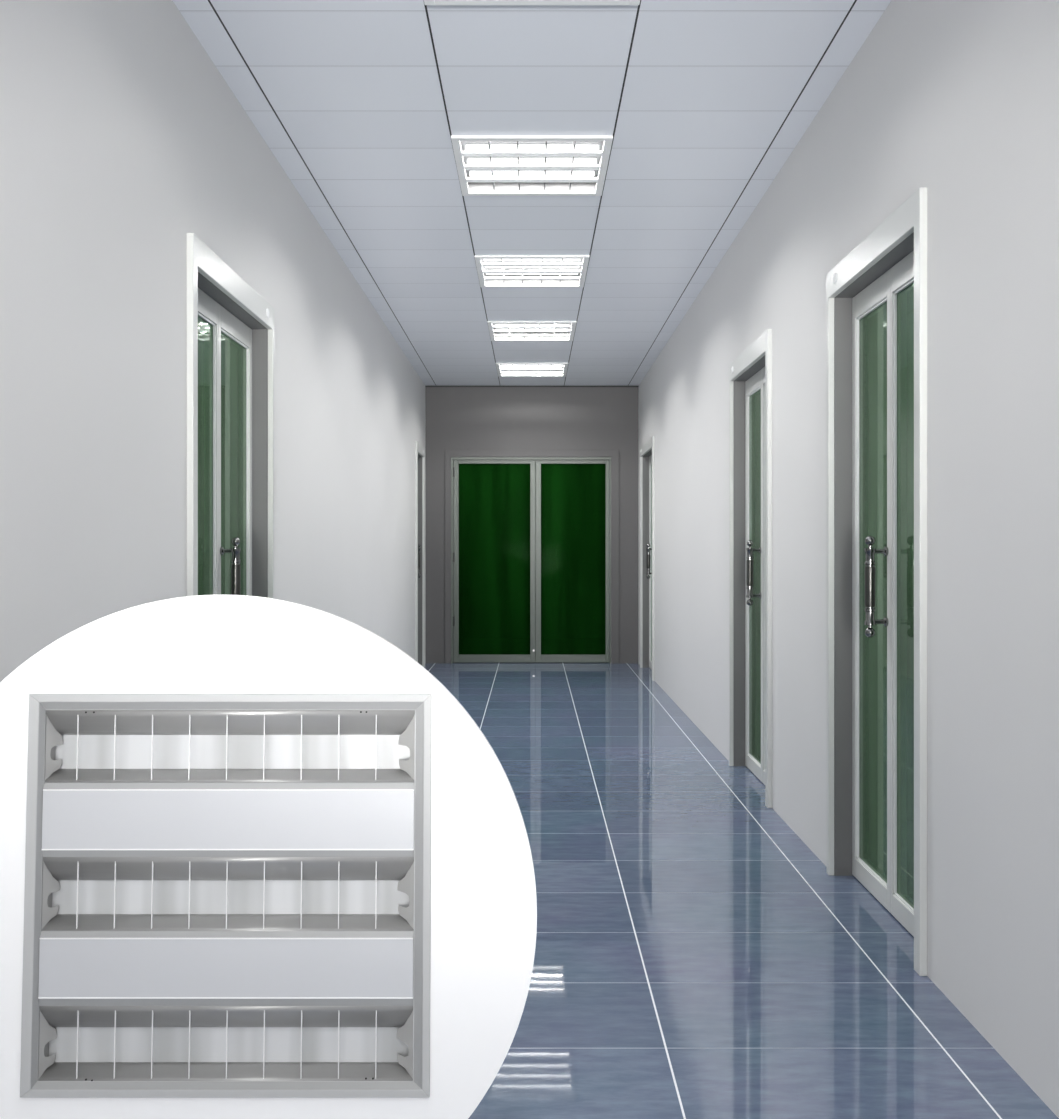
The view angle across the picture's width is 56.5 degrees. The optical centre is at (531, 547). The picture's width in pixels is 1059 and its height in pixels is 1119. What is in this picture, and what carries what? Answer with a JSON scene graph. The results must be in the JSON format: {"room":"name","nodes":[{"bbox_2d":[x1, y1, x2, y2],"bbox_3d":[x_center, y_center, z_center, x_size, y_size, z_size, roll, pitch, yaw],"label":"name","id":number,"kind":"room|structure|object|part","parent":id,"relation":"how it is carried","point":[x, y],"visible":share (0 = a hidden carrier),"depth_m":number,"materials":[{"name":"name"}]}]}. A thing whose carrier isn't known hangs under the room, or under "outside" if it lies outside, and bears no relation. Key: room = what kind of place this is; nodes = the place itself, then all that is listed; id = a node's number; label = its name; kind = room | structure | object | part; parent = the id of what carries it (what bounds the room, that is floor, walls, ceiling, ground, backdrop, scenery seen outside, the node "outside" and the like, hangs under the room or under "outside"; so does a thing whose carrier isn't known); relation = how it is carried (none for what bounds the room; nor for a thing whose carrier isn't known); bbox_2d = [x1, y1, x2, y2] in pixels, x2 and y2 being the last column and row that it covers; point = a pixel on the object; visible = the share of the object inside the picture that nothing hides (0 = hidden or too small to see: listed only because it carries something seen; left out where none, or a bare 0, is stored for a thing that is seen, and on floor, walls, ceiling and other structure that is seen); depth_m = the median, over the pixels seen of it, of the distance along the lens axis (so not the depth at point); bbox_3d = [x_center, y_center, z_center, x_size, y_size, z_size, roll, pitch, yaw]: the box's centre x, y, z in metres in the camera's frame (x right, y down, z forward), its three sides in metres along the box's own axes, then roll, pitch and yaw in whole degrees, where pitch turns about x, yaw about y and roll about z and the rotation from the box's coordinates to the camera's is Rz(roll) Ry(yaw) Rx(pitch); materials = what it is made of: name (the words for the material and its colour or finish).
{"room":"office corridor","nodes":[
{"label":"office corridor","id":0,"kind":"room"},
{"bbox_2d":[0,0,425,681],"bbox_3d":[-1.060,-0.220,3.325,0.120,2.606,11.850,0,0,0],"label":"wall","id":1,"kind":"structure","parent":0,"point":[122,138],"depth_m":2.52,"materials":[{"name":"grey paint"}]},
{"bbox_2d":[187,233,273,598],"bbox_3d":[-1.067,0.086,3.300,0.181,1.995,0.900,0,0,0],"label":"door","id":2,"kind":"structure","parent":1,"relation":"in","point":[230,326],"depth_m":3.41,"materials":[{"name":"white paint"}]},
{"bbox_3d":[-1.074,0.133,3.109,0.006,1.768,0.400,0,0,0],"label":"glass","id":3,"kind":"part","parent":2,"relation":"part of","materials":[{"name":"green glass"}]},
{"bbox_3d":[-1.025,0.115,3.352,0.066,0.304,0.032,0,0,0],"label":"handle","id":4,"kind":"part","parent":2,"relation":"part of","materials":[{"name":"silver metal"}]},
{"bbox_3d":[-1.074,0.133,3.524,0.006,1.768,0.342,0,0,0],"label":"glass","id":5,"kind":"part","parent":2,"relation":"part of","materials":[{"name":"green glass"}]},
{"bbox_2d":[415,441,424,666],"bbox_3d":[-1.067,0.086,8.710,0.181,1.995,0.580,0,0,0],"label":"door","id":6,"kind":"structure","parent":1,"relation":"in","point":[419,449],"depth_m":8.98,"materials":[{"name":"white paint"}]},
{"bbox_3d":[-1.025,0.115,8.762,0.066,0.304,0.032,0,0,0],"label":"handle","id":7,"kind":"part","parent":6,"relation":"part of","materials":[{"name":"silver metal"}]},
{"bbox_2d":[0,595,536,1118],"bbox_3d":[-0.494,0.579,1.687,1.004,1.009,0.400,0,0,0],"label":"circle","id":8,"kind":"object","parent":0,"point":[484,898],"visible":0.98,"depth_m":1.55,"materials":[{"name":"white"}]},
{"bbox_2d":[20,694,431,1097],"bbox_3d":[-0.475,0.540,1.570,0.634,0.620,0.096,0,0,0],"label":"fitting","id":9,"kind":"object","parent":8,"relation":"attached to","point":[226,895],"visible":1,"depth_m":1.55,"materials":[{"name":"white metal"}]},
{"bbox_3d":[-0.764,0.773,1.553,0.003,0.113,0.034,0,0,25],"label":"plate","id":10,"kind":"part","parent":9,"relation":"part of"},
{"bbox_3d":[-0.764,0.544,1.563,0.003,0.113,0.035,0,0,25],"label":"plate","id":11,"kind":"part","parent":9,"relation":"part of","materials":[{"name":"white metal"}]},
{"bbox_3d":[-0.764,0.314,1.574,0.003,0.110,0.035,0,0,25],"label":"plate","id":12,"kind":"part","parent":9,"relation":"part of","materials":[{"name":"white metal"}]},
{"bbox_3d":[-0.711,0.773,1.541,0.001,0.113,0.003,0,-3,0],"label":"blade","id":13,"kind":"part","parent":9,"relation":"part of","materials":[{"name":"silver metal"}]},
{"bbox_3d":[-0.716,0.544,1.551,0.001,0.113,0.003,0,-3,0],"label":"blade","id":14,"kind":"part","parent":9,"relation":"part of","materials":[{"name":"white metal"}]},
{"bbox_3d":[-0.720,0.314,1.562,0.001,0.110,0.003,0,-3,0],"label":"blade","id":15,"kind":"part","parent":9,"relation":"part of","materials":[{"name":"white metal"}]},
{"bbox_3d":[-0.652,0.773,1.541,0.001,0.113,0.003,0,-3,0],"label":"blade","id":16,"kind":"part","parent":9,"relation":"part of","materials":[{"name":"silver metal"}]},
{"bbox_3d":[-0.657,0.544,1.551,0.001,0.113,0.003,0,-3,0],"label":"blade","id":17,"kind":"part","parent":9,"relation":"part of","materials":[{"name":"white metal"}]},
{"bbox_3d":[-0.661,0.314,1.562,0.001,0.110,0.003,0,-3,0],"label":"blade","id":18,"kind":"part","parent":9,"relation":"part of","materials":[{"name":"white metal"}]},
{"bbox_3d":[-0.594,0.773,1.541,0.001,0.113,0.003,0,-3,0],"label":"blade","id":19,"kind":"part","parent":9,"relation":"part of","materials":[{"name":"silver metal"}]},
{"bbox_3d":[-0.598,0.544,1.551,0.001,0.113,0.003,0,-3,0],"label":"blade","id":20,"kind":"part","parent":9,"relation":"part of","materials":[{"name":"white metal"}]},
{"bbox_3d":[-0.602,0.314,1.562,0.001,0.110,0.003,0,-3,0],"label":"blade","id":21,"kind":"part","parent":9,"relation":"part of","materials":[{"name":"white metal"}]},
{"bbox_3d":[-0.536,0.773,1.541,0.001,0.113,0.003,0,-3,0],"label":"blade","id":22,"kind":"part","parent":9,"relation":"part of","materials":[{"name":"silver metal"}]},
{"bbox_3d":[-0.539,0.544,1.551,0.001,0.113,0.003,0,-3,0],"label":"blade","id":23,"kind":"part","parent":9,"relation":"part of","materials":[{"name":"white metal"}]},
{"bbox_3d":[-0.543,0.314,1.562,0.001,0.110,0.003,0,-3,0],"label":"blade","id":24,"kind":"part","parent":9,"relation":"part of","materials":[{"name":"white metal"}]},
{"bbox_3d":[-0.478,0.656,1.540,0.584,0.094,0.004,0,-3,0],"label":"panel","id":25,"kind":"part","parent":9,"relation":"part of","materials":[{"name":"white metal"}]},
{"bbox_3d":[-0.477,0.773,1.541,0.001,0.113,0.003,0,-3,0],"label":"blade","id":26,"kind":"part","parent":9,"relation":"part of","materials":[{"name":"silver metal"}]},
{"bbox_3d":[-0.480,0.544,1.551,0.001,0.113,0.003,0,-3,0],"label":"blade","id":27,"kind":"part","parent":9,"relation":"part of","materials":[{"name":"white metal"}]},
{"bbox_3d":[-0.484,0.314,1.562,0.001,0.110,0.003,0,-3,0],"label":"blade","id":28,"kind":"part","parent":9,"relation":"part of","materials":[{"name":"white metal"}]},
{"bbox_3d":[-0.478,0.427,1.551,0.584,0.095,0.004,0,-3,0],"label":"panel","id":29,"kind":"part","parent":9,"relation":"part of","materials":[{"name":"white metal"}]},
{"bbox_3d":[-0.419,0.773,1.541,0.001,0.113,0.003,0,-3,0],"label":"blade","id":30,"kind":"part","parent":9,"relation":"part of","materials":[{"name":"silver metal"}]},
{"bbox_3d":[-0.422,0.544,1.551,0.001,0.113,0.003,0,-3,0],"label":"blade","id":31,"kind":"part","parent":9,"relation":"part of","materials":[{"name":"white metal"}]},
{"bbox_3d":[-0.425,0.314,1.562,0.001,0.110,0.003,0,-3,0],"label":"blade","id":32,"kind":"part","parent":9,"relation":"part of","materials":[{"name":"white metal"}]},
{"bbox_3d":[-0.361,0.773,1.541,0.001,0.113,0.003,0,-3,0],"label":"blade","id":33,"kind":"part","parent":9,"relation":"part of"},
{"bbox_3d":[-0.363,0.544,1.551,0.001,0.113,0.003,0,-3,0],"label":"blade","id":34,"kind":"part","parent":9,"relation":"part of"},
{"bbox_3d":[-0.365,0.314,1.562,0.001,0.110,0.003,0,-3,0],"label":"blade","id":35,"kind":"part","parent":9,"relation":"part of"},
{"bbox_3d":[-0.302,0.773,1.541,0.001,0.113,0.003,0,-3,0],"label":"blade","id":36,"kind":"part","parent":9,"relation":"part of","materials":[{"name":"silver metal"}]},
{"bbox_3d":[-0.304,0.544,1.551,0.001,0.113,0.003,0,-3,0],"label":"blade","id":37,"kind":"part","parent":9,"relation":"part of","materials":[{"name":"white metal"}]},
{"bbox_3d":[-0.306,0.314,1.562,0.001,0.110,0.003,0,-3,0],"label":"blade","id":38,"kind":"part","parent":9,"relation":"part of","materials":[{"name":"white metal"}]},
{"bbox_3d":[-0.244,0.773,1.541,0.001,0.113,0.003,0,-3,0],"label":"blade","id":39,"kind":"part","parent":9,"relation":"part of","materials":[{"name":"silver metal"}]},
{"bbox_3d":[-0.245,0.544,1.551,0.001,0.113,0.003,0,-3,0],"label":"blade","id":40,"kind":"part","parent":9,"relation":"part of","materials":[{"name":"white metal"}]},
{"bbox_3d":[-0.247,0.314,1.562,0.001,0.110,0.003,0,-3,0],"label":"blade","id":41,"kind":"part","parent":9,"relation":"part of","materials":[{"name":"white metal"}]},
{"bbox_3d":[-0.200,0.773,1.553,0.043,0.113,0.004,0,0,44],"label":"plate","id":42,"kind":"part","parent":9,"relation":"part of","materials":[{"name":"silver metal"}]},
{"bbox_3d":[-0.200,0.544,1.564,0.043,0.113,0.004,0,0,44],"label":"plate","id":43,"kind":"part","parent":9,"relation":"part of","materials":[{"name":"white metal"}]},
{"bbox_3d":[-0.200,0.314,1.574,0.043,0.110,0.004,0,0,44],"label":"plate","id":44,"kind":"part","parent":9,"relation":"part of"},
{"bbox_2d":[173,0,890,385],"bbox_3d":[0.000,-1.533,3.325,2.240,0.020,12.090,0,0,0],"label":"ceiling","id":45,"kind":"structure","parent":0,"point":[360,104],"depth_m":3.62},
{"bbox_2d":[451,135,612,195],"bbox_3d":[0.000,-1.556,3.930,0.598,0.091,0.598,0,0,0],"label":"ceiling light","id":46,"kind":"object","parent":45,"relation":"attached to","point":[487,165],"visible":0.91,"depth_m":3.99,"materials":[{"name":"white metal"}]},
{"bbox_3d":[-0.161,-1.539,3.930,0.005,0.032,0.538,0,0,0],"label":"blade","id":47,"kind":"part","parent":46,"relation":"part of","materials":[{"name":"white metal"}]},
{"bbox_3d":[-0.054,-1.539,3.930,0.005,0.032,0.538,0,0,0],"label":"blade","id":48,"kind":"part","parent":46,"relation":"part of","materials":[{"name":"white metal"}]},
{"bbox_3d":[0.054,-1.539,3.930,0.005,0.032,0.538,0,0,0],"label":"blade","id":49,"kind":"part","parent":46,"relation":"part of","materials":[{"name":"white metal"}]},
{"bbox_3d":[0.161,-1.539,3.930,0.005,0.032,0.538,0,0,0],"label":"blade","id":50,"kind":"part","parent":46,"relation":"part of","materials":[{"name":"white metal"}]},
{"bbox_2d":[474,255,589,286],"bbox_3d":[0.000,-1.556,5.415,0.598,0.091,0.598,0,0,0],"label":"ceiling light","id":51,"kind":"object","parent":45,"relation":"attached to","point":[493,270],"visible":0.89,"depth_m":5.48,"materials":[{"name":"white metal"}]},
{"bbox_2d":[487,321,576,340],"bbox_3d":[0.000,-1.556,6.900,0.598,0.091,0.598,0,0,0],"label":"ceiling light","id":52,"kind":"object","parent":45,"relation":"attached to","point":[498,330],"visible":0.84,"depth_m":7.02,"materials":[{"name":"white metal"}]},
{"bbox_2d":[424,0,639,4],"bbox_3d":[0.000,-1.556,2.445,0.598,0.091,0.598,0,0,0],"label":"ceiling light","id":53,"kind":"object","parent":45,"relation":"attached to","point":[426,2],"visible":1,"depth_m":2.73,"materials":[{"name":"white metal"}]},
{"bbox_2d":[496,363,567,376],"bbox_3d":[0.000,-1.556,8.385,0.598,0.091,0.598,0,0,0],"label":"ceiling light","id":54,"kind":"object","parent":45,"relation":"attached to","point":[503,369],"visible":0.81,"depth_m":8.50,"materials":[{"name":"white metal"}]},
{"bbox_2d":[426,387,637,662],"bbox_3d":[0.000,-0.220,9.310,2.240,2.606,0.120,0,0,0],"label":"wall","id":55,"kind":"structure","parent":0,"point":[457,418],"depth_m":9.25,"materials":[{"name":"grey paint"}]},
{"bbox_2d":[445,450,618,662],"bbox_3d":[0.000,0.081,9.294,1.634,2.003,0.112,0,0,0],"label":"door","id":56,"kind":"structure","parent":55,"relation":"in","point":[490,494],"depth_m":9.29,"materials":[{"name":"green glass"}]},
{"bbox_3d":[-0.353,0.106,9.289,0.674,1.798,0.006,0,0,0],"label":"glass","id":57,"kind":"part","parent":56,"relation":"part of","materials":[{"name":"green glass"}]},
{"bbox_3d":[0.389,0.106,9.289,0.608,1.798,0.006,0,0,0],"label":"glass","id":58,"kind":"part","parent":56,"relation":"part of","materials":[{"name":"green glass"}]},
{"bbox_2d":[425,386,638,386],"bbox_3d":[0.000,-1.517,9.244,2.000,0.012,0.012,0,0,0],"label":"trim","id":59,"kind":"structure","parent":55,"relation":"attached to","point":[425,386],"depth_m":9.24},
{"bbox_2d":[424,662,1058,1118],"bbox_3d":[0.000,1.123,3.325,2.240,0.080,12.090,0,0,0],"label":"floor","id":60,"kind":"structure","parent":0,"point":[695,957],"depth_m":2.61,"materials":[{"name":"blue tile"}]},
{"bbox_2d":[638,0,1058,1117],"bbox_3d":[1.060,-0.220,3.325,0.120,2.606,11.850,0,0,0],"label":"wall","id":61,"kind":"structure","parent":0,"point":[956,100],"depth_m":2.35,"materials":[{"name":"grey paint"}]},
{"bbox_2d":[640,436,654,680],"bbox_3d":[1.067,0.086,8.475,0.181,1.995,0.910,0,0,0],"label":"door","id":62,"kind":"structure","parent":61,"relation":"in","point":[647,450],"depth_m":8.91,"materials":[{"name":"white paint"}]},
{"bbox_3d":[1.025,0.115,8.527,0.066,0.304,0.032,0,0,0],"label":"handle","id":63,"kind":"part","parent":62,"relation":"part of","materials":[{"name":"silver metal"}]},
{"bbox_3d":[1.074,0.133,8.701,0.006,1.768,0.348,0,0,0],"label":"glass","id":64,"kind":"part","parent":62,"relation":"part of","materials":[{"name":"green glass"}]},
{"bbox_2d":[729,329,771,807],"bbox_3d":[1.067,0.086,4.505,0.181,1.995,0.810,0,0,0],"label":"door","id":65,"kind":"structure","parent":61,"relation":"in","point":[750,373],"depth_m":4.76,"materials":[{"name":"white paint"}]},
{"bbox_3d":[1.025,0.115,4.557,0.066,0.304,0.032,0,0,0],"label":"handle","id":66,"kind":"part","parent":65,"relation":"part of","materials":[{"name":"silver metal"}]},
{"bbox_3d":[1.074,0.133,4.706,0.006,1.768,0.298,0,0,0],"label":"glass","id":67,"kind":"part","parent":65,"relation":"part of","materials":[{"name":"green glass"}]},
{"bbox_2d":[826,188,926,975],"bbox_3d":[1.067,0.086,2.885,0.181,1.995,0.790,0,0,0],"label":"door","id":68,"kind":"structure","parent":61,"relation":"in","point":[876,295],"depth_m":2.98,"materials":[{"name":"white paint"}]},
{"bbox_3d":[1.074,0.133,3.081,0.006,1.768,0.288,0,0,0],"label":"glass","id":69,"kind":"part","parent":68,"relation":"part of","materials":[{"name":"green glass"}]},
{"bbox_3d":[1.025,0.115,2.937,0.066,0.304,0.032,0,0,0],"label":"handle","id":70,"kind":"part","parent":68,"relation":"part of","materials":[{"name":"silver metal"}]},
{"bbox_3d":[1.074,0.133,2.722,0.006,1.768,0.346,0,0,0],"label":"glass","id":71,"kind":"part","parent":68,"relation":"part of","materials":[{"name":"green glass"}]}
]}

